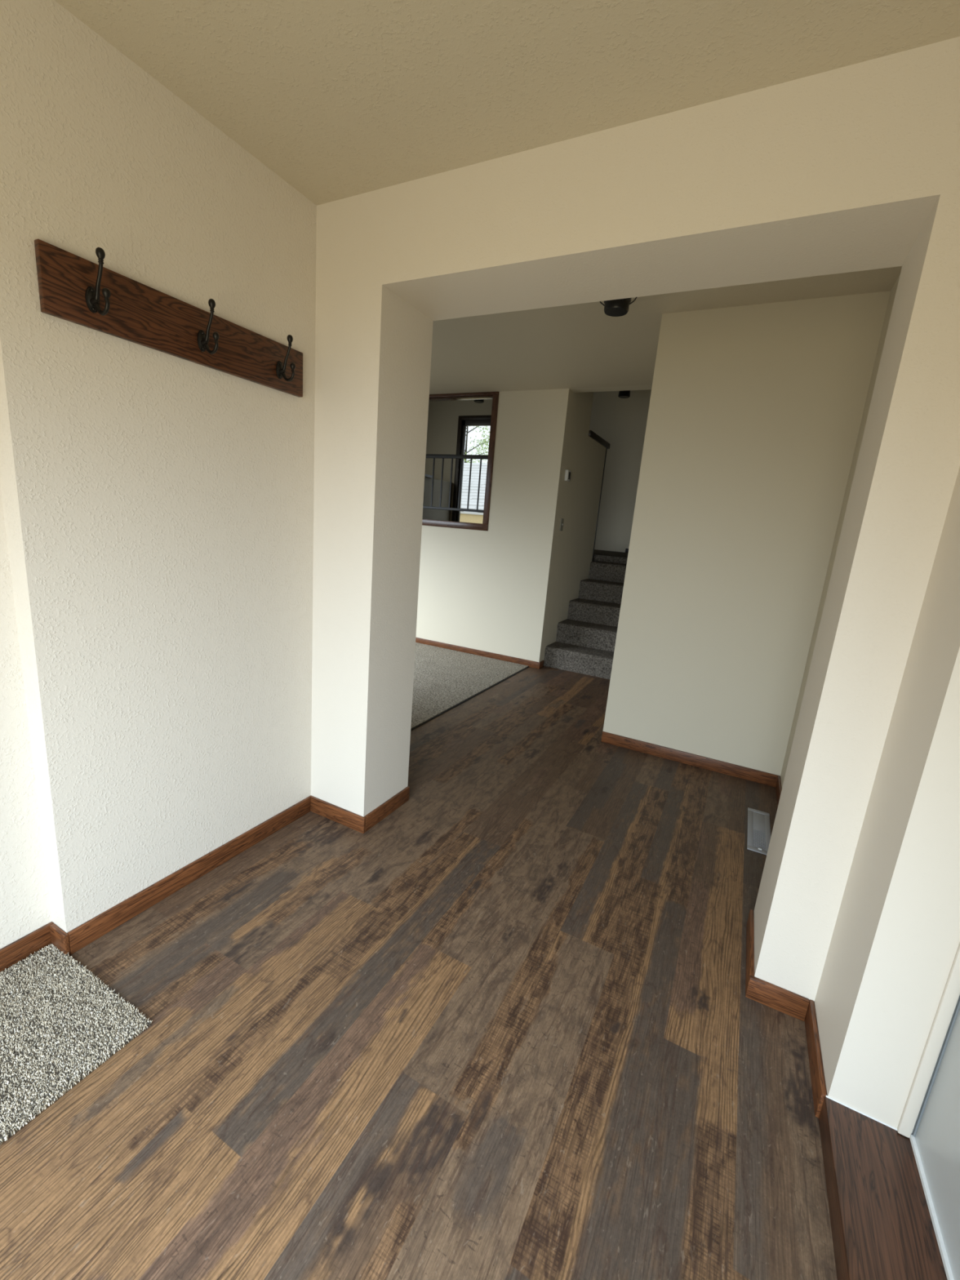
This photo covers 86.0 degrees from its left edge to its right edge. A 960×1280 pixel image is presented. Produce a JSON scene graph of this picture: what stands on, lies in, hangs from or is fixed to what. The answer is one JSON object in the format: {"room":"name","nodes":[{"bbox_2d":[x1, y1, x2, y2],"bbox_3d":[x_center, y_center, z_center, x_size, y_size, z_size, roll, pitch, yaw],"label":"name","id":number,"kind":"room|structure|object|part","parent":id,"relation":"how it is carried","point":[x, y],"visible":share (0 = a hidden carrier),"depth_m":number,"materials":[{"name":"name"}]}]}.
{"room":"entryway","nodes":[
{"label":"entryway","id":0,"kind":"room"},
{"bbox_2d":[0,485,52,948],"bbox_3d":[-1.722,-0.133,0.598,0.216,2.440,1.774,11,14,26],"label":"wall","id":1,"kind":"structure","parent":0,"point":[24,901],"depth_m":1.44,"materials":[{"name":"beige paint"}]},
{"bbox_2d":[0,921,53,972],"bbox_3d":[-1.716,1.037,0.807,0.013,0.074,1.774,11,14,26],"label":"baseboard","id":2,"kind":"structure","parent":1,"relation":"attached to","point":[11,954],"depth_m":1.51,"materials":[{"name":"brown wood"}]},
{"bbox_2d":[0,0,316,933],"bbox_3d":[-1.051,-0.343,1.780,0.300,2.440,0.976,11,14,26],"label":"wall","id":3,"kind":"structure","parent":0,"point":[157,505],"depth_m":1.53,"materials":[{"name":"beige paint"}]},
{"bbox_2d":[49,923,71,955],"bbox_3d":[-1.267,0.906,1.555,0.084,0.074,0.013,11,14,26],"label":"baseboard","id":4,"kind":"structure","parent":3,"relation":"attached to","point":[60,938],"depth_m":1.54,"materials":[{"name":"brown wood"}]},
{"bbox_2d":[34,239,302,397],"bbox_3d":[-0.823,-0.931,1.556,0.094,0.174,0.812,11,14,26],"label":"coat rack","id":5,"kind":"object","parent":3,"relation":"attached to","point":[73,288],"visible":1,"depth_m":1.45,"materials":[{"name":"brown wood"}]},
{"bbox_3d":[-0.984,-0.865,1.309,0.010,0.060,0.031,11,14,26],"label":"plate","id":6,"kind":"part","parent":5,"relation":"part of","materials":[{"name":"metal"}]},
{"bbox_3d":[-0.845,-0.912,1.571,0.010,0.060,0.031,11,14,26],"label":"plate","id":7,"kind":"part","parent":5,"relation":"part of","materials":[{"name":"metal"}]},
{"bbox_3d":[-0.709,-0.959,1.830,0.010,0.060,0.031,11,14,26],"label":"plate","id":8,"kind":"part","parent":5,"relation":"part of","materials":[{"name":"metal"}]},
{"bbox_2d":[66,796,310,954],"bbox_3d":[-1.011,0.835,1.965,0.013,0.074,0.963,11,14,26],"label":"baseboard","id":9,"kind":"structure","parent":3,"relation":"attached to","point":[104,922],"depth_m":1.83,"materials":[{"name":"brown wood"}]},
{"bbox_2d":[0,666,837,1279],"bbox_3d":[-0.551,0.780,2.548,4.300,0.001,6.170,11,14,26],"label":"floor","id":10,"kind":"structure","parent":0,"point":[503,1026],"depth_m":1.35,"materials":[{"name":"wood"}]},
{"bbox_2d":[0,943,152,1144],"bbox_3d":[-1.304,1.045,1.055,0.505,0.016,0.959,11,14,26],"label":"doormat","id":11,"kind":"object","parent":10,"relation":"on","point":[59,1022],"visible":1,"depth_m":1.32,"materials":[{"name":"beige carpet"}]},
{"bbox_2d":[543,555,626,679],"bbox_3d":[1.524,-0.319,5.670,1.006,1.107,1.677,11,14,26],"label":"staircase","id":12,"kind":"structure","parent":10,"relation":"on","point":[584,643],"depth_m":5.46,"materials":[{"name":"grey carpet"}]},
{"bbox_2d":[746,807,770,854],"bbox_3d":[1.377,0.936,2.542,0.102,0.010,0.428,11,14,26],"label":"floor vent","id":13,"kind":"object","parent":10,"relation":"in","point":[758,837],"visible":0.89,"depth_m":2.53,"materials":[{"name":"white plastic"}]},
{"bbox_3d":[1.419,0.925,2.621,0.054,0.004,0.188,11,14,26],"label":"plate","id":14,"kind":"part","parent":13,"relation":"part of","materials":[{"name":"silver metal"}]},
{"bbox_2d":[422,476,453,520],"bbox_3d":[-1.123,-2.437,9.384,0.730,0.965,1.098,11,14,26],"label":"wall","id":15,"kind":"structure","parent":0,"point":[428,513],"depth_m":9.22,"materials":[{"name":"beige paint"}]},
{"bbox_2d":[425,474,432,478],"bbox_3d":[-1.244,-2.858,8.915,0.780,0.040,0.400,11,14,26],"label":"cap","id":16,"kind":"object","parent":15,"relation":"on","point":[426,475],"visible":0.07,"depth_m":8.80,"materials":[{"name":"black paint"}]},
{"bbox_2d":[410,642,528,728],"bbox_3d":[-2.105,0.106,4.952,4.426,0.015,2.786,11,14,26],"label":"floor","id":17,"kind":"structure","parent":0,"point":[444,678],"depth_m":4.63,"materials":[{"name":"grey carpet"}]},
{"bbox_2d":[54,0,959,205],"bbox_3d":[-0.341,-1.241,0.227,2.600,0.100,2.750,11,14,26],"label":"ceiling","id":18,"kind":"structure","parent":0,"point":[339,100],"depth_m":1.24,"materials":[{"name":"paint"}]},
{"bbox_2d":[415,385,652,662],"bbox_3d":[-0.791,-1.815,5.586,5.539,3.680,0.140,11,14,26],"label":"wall","id":19,"kind":"structure","parent":0,"point":[490,590],"depth_m":5.09,"materials":[{"name":"paint"}]},
{"bbox_2d":[422,519,488,530],"bbox_3d":[-0.590,-1.275,5.576,1.588,0.067,0.162,11,14,26],"label":"trim","id":20,"kind":"structure","parent":19,"relation":"attached to","point":[470,526],"depth_m":5.32,"materials":[{"name":"brown wood"}]},
{"bbox_2d":[422,453,488,512],"bbox_3d":[-0.554,-1.686,5.487,1.468,0.557,0.030,11,14,26],"label":"railing","id":21,"kind":"object","parent":19,"relation":"attached to","point":[481,457],"visible":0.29,"depth_m":5.33,"materials":[{"name":"grey metal"}]},
{"bbox_3d":[-0.575,-1.428,5.545,1.468,0.027,0.030,11,14,26],"label":"rail","id":22,"kind":"part","parent":21,"relation":"part of","materials":[{"name":"grey metal"}]},
{"bbox_3d":[-0.533,-1.939,5.431,1.468,0.037,0.030,11,14,26],"label":"rail","id":23,"kind":"part","parent":21,"relation":"part of","materials":[{"name":"grey metal"}]},
{"bbox_2d":[428,391,498,401],"bbox_3d":[-0.489,-2.493,5.302,1.588,0.028,0.162,11,14,26],"label":"trim","id":24,"kind":"structure","parent":19,"relation":"attached to","point":[482,395],"depth_m":5.11,"materials":[{"name":"brown wood"}]},
{"bbox_2d":[415,637,538,668],"bbox_3d":[-1.417,-0.133,6.133,4.531,0.068,0.013,11,14,26],"label":"baseboard","id":25,"kind":"structure","parent":19,"relation":"attached to","point":[531,664],"depth_m":5.43,"materials":[{"name":"brown wood"}]},
{"bbox_2d":[482,394,498,524],"bbox_3d":[0.137,-1.763,5.104,0.060,1.205,0.162,11,14,26],"label":"trim","id":26,"kind":"structure","parent":19,"relation":"attached to","point":[495,397],"depth_m":5.03,"materials":[{"name":"brown wood"}]},
{"bbox_2d":[537,660,543,669],"bbox_3d":[0.615,0.248,5.191,0.013,0.068,0.121,11,14,26],"label":"baseboard","id":27,"kind":"structure","parent":19,"relation":"attached to","point":[541,663],"depth_m":5.17,"materials":[{"name":"brown wood"}]},
{"bbox_2d":[425,389,651,552],"bbox_3d":[1.052,-2.416,8.939,5.669,3.680,0.120,11,14,26],"label":"wall","id":28,"kind":"structure","parent":0,"point":[621,423],"depth_m":8.27,"materials":[{"name":"paint"}]},
{"bbox_2d":[451,415,491,524],"bbox_3d":[0.012,-2.938,9.374,1.028,2.127,0.135,11,14,26],"label":"window","id":29,"kind":"structure","parent":28,"relation":"in","point":[473,431],"depth_m":9.41,"materials":[{"name":"clear glass"}]},
{"bbox_2d":[543,391,606,660],"bbox_3d":[1.054,-1.641,5.492,0.120,3.680,1.343,11,14,26],"label":"wall","id":30,"kind":"structure","parent":0,"point":[585,456],"depth_m":5.38,"materials":[{"name":"paint"}]},
{"bbox_2d":[560,518,564,530],"bbox_3d":[0.804,-1.125,5.029,0.018,0.118,0.078,11,14,26],"label":"light switch","id":31,"kind":"object","parent":30,"relation":"attached to","point":[562,519],"visible":1,"depth_m":5.02,"materials":[{"name":"beige plastic"}]},
{"bbox_2d":[564,469,571,481],"bbox_3d":[0.837,-1.566,4.908,0.030,0.099,0.090,11,14,26],"label":"thermostat","id":32,"kind":"object","parent":30,"relation":"attached to","point":[567,474],"visible":1,"depth_m":4.88,"materials":[{"name":"white plastic"}]},
{"bbox_2d":[588,430,610,448],"bbox_3d":[1.251,-2.204,5.678,0.172,0.057,0.818,11,14,26],"label":"half wall cap","id":33,"kind":"object","parent":30,"relation":"attached to","point":[592,434],"visible":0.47,"depth_m":5.57,"materials":[{"name":"black wood"}]},
{"bbox_2d":[591,448,607,560],"bbox_3d":[1.358,-1.598,6.123,0.131,1.300,0.025,11,14,26],"label":"trim","id":34,"kind":"structure","parent":30,"relation":"attached to","point":[606,448],"depth_m":6.09,"materials":[{"name":"black wood"}]},
{"bbox_2d":[591,549,628,564],"bbox_3d":[0.037,-1.310,7.464,5.539,0.200,3.743,11,14,26],"label":"floor","id":35,"kind":"structure","parent":0,"point":[598,555],"depth_m":6.46,"materials":[{"name":"grey carpet"}]},
{"bbox_2d":[311,36,959,1001],"bbox_3d":[0.273,-0.327,1.833,2.600,2.600,0.331,11,14,26],"label":"wall","id":36,"kind":"structure","parent":0,"point":[854,167],"depth_m":1.46,"materials":[{"name":"beige paint"}]},
{"bbox_2d":[309,795,365,833],"bbox_3d":[-0.648,0.785,2.323,0.325,0.074,0.013,11,14,26],"label":"baseboard","id":37,"kind":"structure","parent":36,"relation":"attached to","point":[348,819],"depth_m":2.31,"materials":[{"name":"brown wood"}]},
{"bbox_2d":[364,786,409,831],"bbox_3d":[-0.431,0.784,2.406,0.013,0.074,0.331,11,14,26],"label":"baseboard","id":38,"kind":"structure","parent":36,"relation":"attached to","point":[383,811],"depth_m":2.39,"materials":[{"name":"brown wood"}]},
{"bbox_2d":[410,666,528,730],"bbox_3d":[-0.149,0.489,3.981,0.008,0.008,2.773,11,14,26],"label":"trim","id":39,"kind":"structure","parent":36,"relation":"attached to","point":[413,728],"depth_m":4.01,"materials":[{"name":"brown wood"}]},
{"bbox_2d":[745,909,754,992],"bbox_3d":[0.914,1.045,1.743,0.013,0.074,0.331,11,14,26],"label":"baseboard","id":40,"kind":"structure","parent":36,"relation":"attached to","point":[750,923],"depth_m":1.72,"materials":[{"name":"brown wood"}]},
{"bbox_2d":[745,975,809,1021],"bbox_3d":[0.899,1.084,1.561,0.159,0.074,0.013,11,14,26],"label":"baseboard","id":41,"kind":"structure","parent":36,"relation":"attached to","point":[786,1002],"depth_m":1.55,"materials":[{"name":"brown wood"}]},
{"bbox_2d":[429,266,902,394],"bbox_3d":[-0.799,-2.255,3.835,6.900,0.100,2.786,11,14,26],"label":"ceiling","id":42,"kind":"structure","parent":0,"point":[578,345],"depth_m":3.43,"materials":[{"name":"paint"}]},
{"bbox_2d":[599,297,636,316],"bbox_3d":[0.662,-1.671,2.455,0.200,0.197,0.187,11,14,26],"label":"ceiling light","id":43,"kind":"object","parent":42,"relation":"attached to","point":[613,308],"visible":0.27,"depth_m":2.44,"materials":[{"name":"black paint"}]},
{"bbox_2d":[603,290,890,775],"bbox_3d":[1.557,-0.473,2.957,1.361,2.600,0.130,11,14,26],"label":"wall","id":44,"kind":"structure","parent":0,"point":[755,411],"depth_m":2.91,"materials":[{"name":"paint"}]},
{"bbox_2d":[600,731,780,786],"bbox_3d":[1.284,0.739,3.238,1.050,0.074,0.013,11,14,26],"label":"baseboard","id":45,"kind":"structure","parent":44,"relation":"attached to","point":[736,771],"depth_m":3.21,"materials":[{"name":"brown wood"}]},
{"bbox_2d":[780,273,959,1134],"bbox_3d":[0.965,-0.022,0.730,0.312,2.600,4.447,11,14,26],"label":"wall","id":46,"kind":"structure","parent":0,"point":[895,943],"depth_m":1.16,"materials":[{"name":"beige paint"}]},
{"bbox_2d":[775,776,782,808],"bbox_3d":[1.427,0.936,2.416,0.013,0.074,1.353,11,14,26],"label":"baseboard","id":47,"kind":"structure","parent":46,"relation":"attached to","point":[778,787],"depth_m":2.88,"materials":[{"name":"brown wood"}]},
{"bbox_2d":[804,999,826,1118],"bbox_3d":[0.907,1.122,1.397,0.013,0.074,0.304,11,14,26],"label":"baseboard","id":48,"kind":"structure","parent":46,"relation":"attached to","point":[818,1085],"depth_m":1.36,"materials":[{"name":"brown wood"}]},
{"bbox_2d":[826,1095,897,1130],"bbox_3d":[0.913,1.124,1.219,0.161,0.005,0.005,11,14,26],"label":"trim","id":49,"kind":"structure","parent":46,"relation":"attached to","point":[827,1096],"depth_m":1.22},
{"bbox_2d":[818,1096,947,1279],"bbox_3d":[0.725,1.248,0.771,0.265,0.074,0.996,11,14,26],"label":"door threshold","id":50,"kind":"structure","parent":46,"relation":"attached to","point":[882,1226],"depth_m":1.06,"materials":[{"name":"brown wood"}]},
{"bbox_2d":[897,943,959,1137],"bbox_3d":[1.055,0.157,0.965,0.023,2.015,0.010,11,14,26],"label":"door frame","id":51,"kind":"structure","parent":46,"relation":"attached to","point":[951,992],"depth_m":1.13,"materials":[{"name":"beige paint"}]},
{"bbox_2d":[909,995,959,1279],"bbox_3d":[0.862,0.240,0.522,0.051,2.015,0.986,11,14,26],"label":"door","id":52,"kind":"structure","parent":46,"relation":"in","point":[935,1138],"depth_m":1.06,"materials":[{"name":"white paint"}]},
{"bbox_3d":[0.310,-3.947,6.831,5.669,0.100,4.003,11,14,26],"label":"ceiling","id":53,"kind":"structure","parent":0,"visible":0},
{"bbox_2d":[474,399,484,403],"bbox_3d":[-0.006,-4.150,8.600,0.170,0.330,0.170,11,14,26],"label":"flush light","id":54,"kind":"object","parent":53,"relation":"attached to","point":[480,401],"visible":0.22,"depth_m":8.59,"materials":[{"name":"black paint"}]},
{"bbox_2d":[617,390,630,398],"bbox_3d":[2.132,-3.735,7.546,0.170,0.330,0.170,11,14,26],"label":"flush light","id":55,"kind":"object","parent":53,"relation":"attached to","point":[622,394],"visible":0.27,"depth_m":7.52,"materials":[{"name":"black paint"}]}
]}

